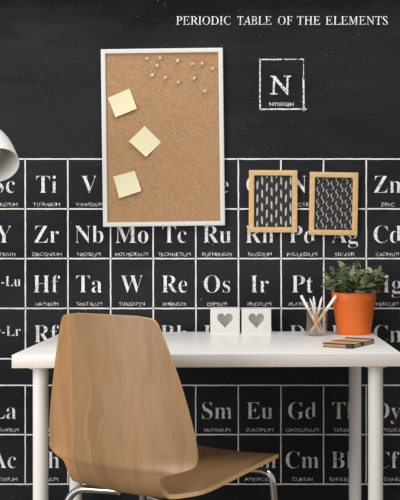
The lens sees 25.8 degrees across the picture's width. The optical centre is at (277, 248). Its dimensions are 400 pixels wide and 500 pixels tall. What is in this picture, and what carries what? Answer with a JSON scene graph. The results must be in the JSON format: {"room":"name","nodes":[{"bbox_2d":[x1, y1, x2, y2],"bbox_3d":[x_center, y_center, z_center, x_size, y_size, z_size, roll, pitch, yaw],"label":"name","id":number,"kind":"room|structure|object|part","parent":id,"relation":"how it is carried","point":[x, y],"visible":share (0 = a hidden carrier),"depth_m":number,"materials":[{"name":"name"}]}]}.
{"room":"home office","nodes":[
{"label":"home office","id":0,"kind":"room"},
{"bbox_2d":[0,0,399,499],"bbox_3d":[-0.250,-0.288,2.920,6.400,2.600,0.100,0,0,0],"label":"wall","id":1,"kind":"structure","parent":0,"point":[309,86],"depth_m":2.87,"materials":[{"name":"black paint"}]},
{"bbox_2d":[101,48,224,226],"bbox_3d":[-0.379,-0.365,2.860,0.401,0.585,0.020,-1,0,0],"label":"cork board","id":2,"kind":"object","parent":1,"relation":"attached to","point":[181,181],"visible":1,"depth_m":2.86,"materials":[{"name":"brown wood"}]},
{"bbox_2d":[108,89,136,116],"bbox_3d":[-0.512,-0.479,2.852,0.099,0.096,0.012,0,0,3],"label":"sticky note","id":3,"kind":"object","parent":2,"relation":"attached to","point":[123,102],"visible":1,"depth_m":2.85,"materials":[{"name":"yellow paper"}]},
{"bbox_2d":[113,171,140,197],"bbox_3d":[-0.496,-0.210,2.851,0.095,0.091,0.012,0,0,0],"label":"sticky note","id":4,"kind":"object","parent":2,"relation":"attached to","point":[127,184],"visible":1,"depth_m":2.85,"materials":[{"name":"yellow paper"}]},
{"bbox_2d":[129,126,160,155],"bbox_3d":[-0.439,-0.352,2.852,0.105,0.103,0.010,0,0,0],"label":"sticky note","id":5,"kind":"object","parent":2,"relation":"attached to","point":[144,140],"visible":1,"depth_m":2.86,"materials":[{"name":"yellow paper"}]},
{"bbox_2d":[249,170,296,232],"bbox_3d":[-0.016,-0.155,2.862,0.160,0.205,0.016,0,0,0],"label":"picture frame","id":6,"kind":"object","parent":1,"relation":"attached to","point":[272,193],"visible":1,"depth_m":2.86,"materials":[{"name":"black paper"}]},
{"bbox_2d":[254,176,291,226],"bbox_3d":[-0.016,-0.155,2.865,0.126,0.171,0.006,0,0,0],"label":"art print","id":7,"kind":"object","parent":6,"relation":"attached to","point":[272,194],"depth_m":2.86},
{"bbox_2d":[309,172,357,235],"bbox_3d":[0.183,-0.147,2.862,0.160,0.208,0.016,1,0,0],"label":"picture frame","id":8,"kind":"object","parent":1,"relation":"attached to","point":[333,196],"visible":1,"depth_m":2.86,"materials":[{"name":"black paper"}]},
{"bbox_2d":[314,177,352,229],"bbox_3d":[0.183,-0.147,2.865,0.126,0.174,0.006,1,0,0],"label":"art print","id":9,"kind":"object","parent":8,"relation":"attached to","point":[333,196],"depth_m":2.86},
{"bbox_3d":[-0.250,1.042,-0.300,6.400,0.060,6.440,0,0,0],"label":"floor","id":10,"kind":"structure","parent":0,"visible":0},
{"bbox_2d":[0,130,18,180],"bbox_3d":[-0.944,0.327,2.420,0.472,1.371,0.240,0,0,0],"label":"floor lamp","id":11,"kind":"object","parent":10,"relation":"on","point":[9,160],"visible":1,"depth_m":2.40,"materials":[{"name":"white metal"}]},
{"bbox_2d":[49,313,277,499],"bbox_3d":[-0.286,0.584,2.242,0.512,0.857,0.510,0,0,31],"label":"chair","id":12,"kind":"object","parent":10,"relation":"on","point":[120,422],"visible":1,"depth_m":2.03,"materials":[{"name":"brown wood"}]},
{"bbox_3d":[-0.501,0.796,2.176,0.217,0.404,0.068,0,0,-2],"label":"leg","id":13,"kind":"part","parent":12,"relation":"part of","materials":[{"name":"silver metal"}]},
{"bbox_3d":[-0.395,0.362,2.057,0.462,0.414,0.072,0,0,31],"label":"backrest","id":14,"kind":"part","parent":12,"relation":"part of","materials":[{"name":"brown wood"}]},
{"bbox_3d":[-0.333,0.787,2.461,0.206,0.419,0.038,0,0,39],"label":"leg","id":15,"kind":"part","parent":12,"relation":"part of","materials":[{"name":"silver metal"}]},
{"bbox_3d":[-0.240,0.796,2.021,0.068,0.404,0.217,0,0,-27],"label":"leg","id":16,"kind":"part","parent":12,"relation":"part of","materials":[{"name":"silver metal"}]},
{"bbox_3d":[-0.273,0.571,2.264,0.430,0.040,0.459,0,0,31],"label":"seat","id":17,"kind":"part","parent":12,"relation":"part of","materials":[{"name":"brown wood"}]},
{"bbox_3d":[-0.071,0.787,2.307,0.207,0.419,0.038,0,0,22],"label":"leg","id":18,"kind":"part","parent":12,"relation":"part of","materials":[{"name":"silver metal"}]},
{"bbox_2d":[12,331,399,499],"bbox_3d":[-0.189,0.642,2.523,1.000,0.740,0.600,0,0,-2],"label":"desk","id":19,"kind":"object","parent":10,"relation":"on","point":[286,348],"visible":0.54,"depth_m":2.28,"materials":[{"name":"white laminate"}]},
{"bbox_3d":[-0.622,0.659,2.269,0.064,0.706,0.064,0,0,-2],"label":"leg","id":20,"kind":"part","parent":19,"relation":"part of","materials":[{"name":"white metal"}]},
{"bbox_3d":[-0.641,0.659,2.744,0.064,0.706,0.064,0,0,-2],"label":"leg","id":21,"kind":"part","parent":19,"relation":"part of","materials":[{"name":"white metal"}]},
{"bbox_2d":[210,307,239,333],"bbox_3d":[-0.169,0.232,2.785,0.093,0.081,0.058,0,0,-1],"label":"candle holder","id":22,"kind":"object","parent":19,"relation":"on","point":[223,320],"visible":1,"depth_m":2.76,"materials":[{"name":"white ceramic"}]},
{"bbox_2d":[242,307,270,333],"bbox_3d":[-0.069,0.232,2.786,0.094,0.080,0.058,0,0,0],"label":"candle holder","id":23,"kind":"object","parent":19,"relation":"on","point":[255,320],"visible":1,"depth_m":2.76,"materials":[{"name":"white ceramic"}]},
{"bbox_2d":[322,337,373,348],"bbox_3d":[0.200,0.265,2.430,0.091,0.016,0.158,0,0,30],"label":"notebook","id":24,"kind":"object","parent":19,"relation":"on","point":[348,342],"visible":1,"depth_m":2.39,"materials":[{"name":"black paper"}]},
{"bbox_3d":[0.247,0.659,2.771,0.064,0.706,0.064,0,0,-2],"label":"leg","id":25,"kind":"part","parent":19,"relation":"part of","materials":[{"name":"white metal"}]},
{"bbox_2d":[321,260,389,334],"bbox_3d":[0.245,0.154,2.746,0.219,0.235,0.202,0,0,0],"label":"potted plant","id":26,"kind":"object","parent":19,"relation":"on","point":[355,291],"visible":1,"depth_m":2.70,"materials":[{"name":"green plant"}]},
{"bbox_3d":[0.241,0.206,2.752,0.142,0.132,0.142,0,0,0],"label":"pot","id":27,"kind":"part","parent":26,"relation":"part of","materials":[{"name":"orange ceramic"}]},
{"bbox_3d":[0.259,0.659,2.297,0.064,0.706,0.064,0,0,-2],"label":"leg","id":28,"kind":"part","parent":19,"relation":"part of","materials":[{"name":"white metal"}]},
{"bbox_3d":[0.121,0.228,2.700,0.069,0.087,0.069,0,0,0],"label":"glass tumbler","id":29,"kind":"object","parent":19,"relation":"on","visible":0},
{"bbox_2d":[300,295,320,332],"bbox_3d":[0.101,0.204,2.690,0.065,0.118,0.009,0,0,0],"label":"pencil","id":30,"kind":"object","parent":29,"relation":"in","point":[301,296],"visible":1,"depth_m":2.69,"materials":[{"name":"white wood"}]},
{"bbox_2d":[313,296,316,331],"bbox_3d":[0.117,0.206,2.713,0.015,0.112,0.008,0,0,12],"label":"pencil","id":31,"kind":"object","parent":29,"relation":"in","point":[313,296],"visible":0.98,"depth_m":2.71,"materials":[{"name":"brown wood"}]},
{"bbox_2d":[309,298,322,331],"bbox_3d":[0.120,0.210,2.708,0.043,0.107,0.007,0,0,-11],"label":"pencil","id":32,"kind":"object","parent":29,"relation":"in","point":[312,305],"visible":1,"depth_m":2.71,"materials":[{"name":"white wood"}]},
{"bbox_2d":[313,297,321,331],"bbox_3d":[0.124,0.207,2.720,0.030,0.111,0.007,0,0,-9],"label":"pencil","id":33,"kind":"object","parent":29,"relation":"in","point":[320,302],"visible":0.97,"depth_m":2.72,"materials":[{"name":"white wood"}]},
{"bbox_2d":[310,295,336,331],"bbox_3d":[0.142,0.204,2.701,0.084,0.117,0.010,0,0,1],"label":"pencil","id":34,"kind":"object","parent":29,"relation":"in","point":[335,296],"visible":1,"depth_m":2.70,"materials":[{"name":"white wood"}]}
]}

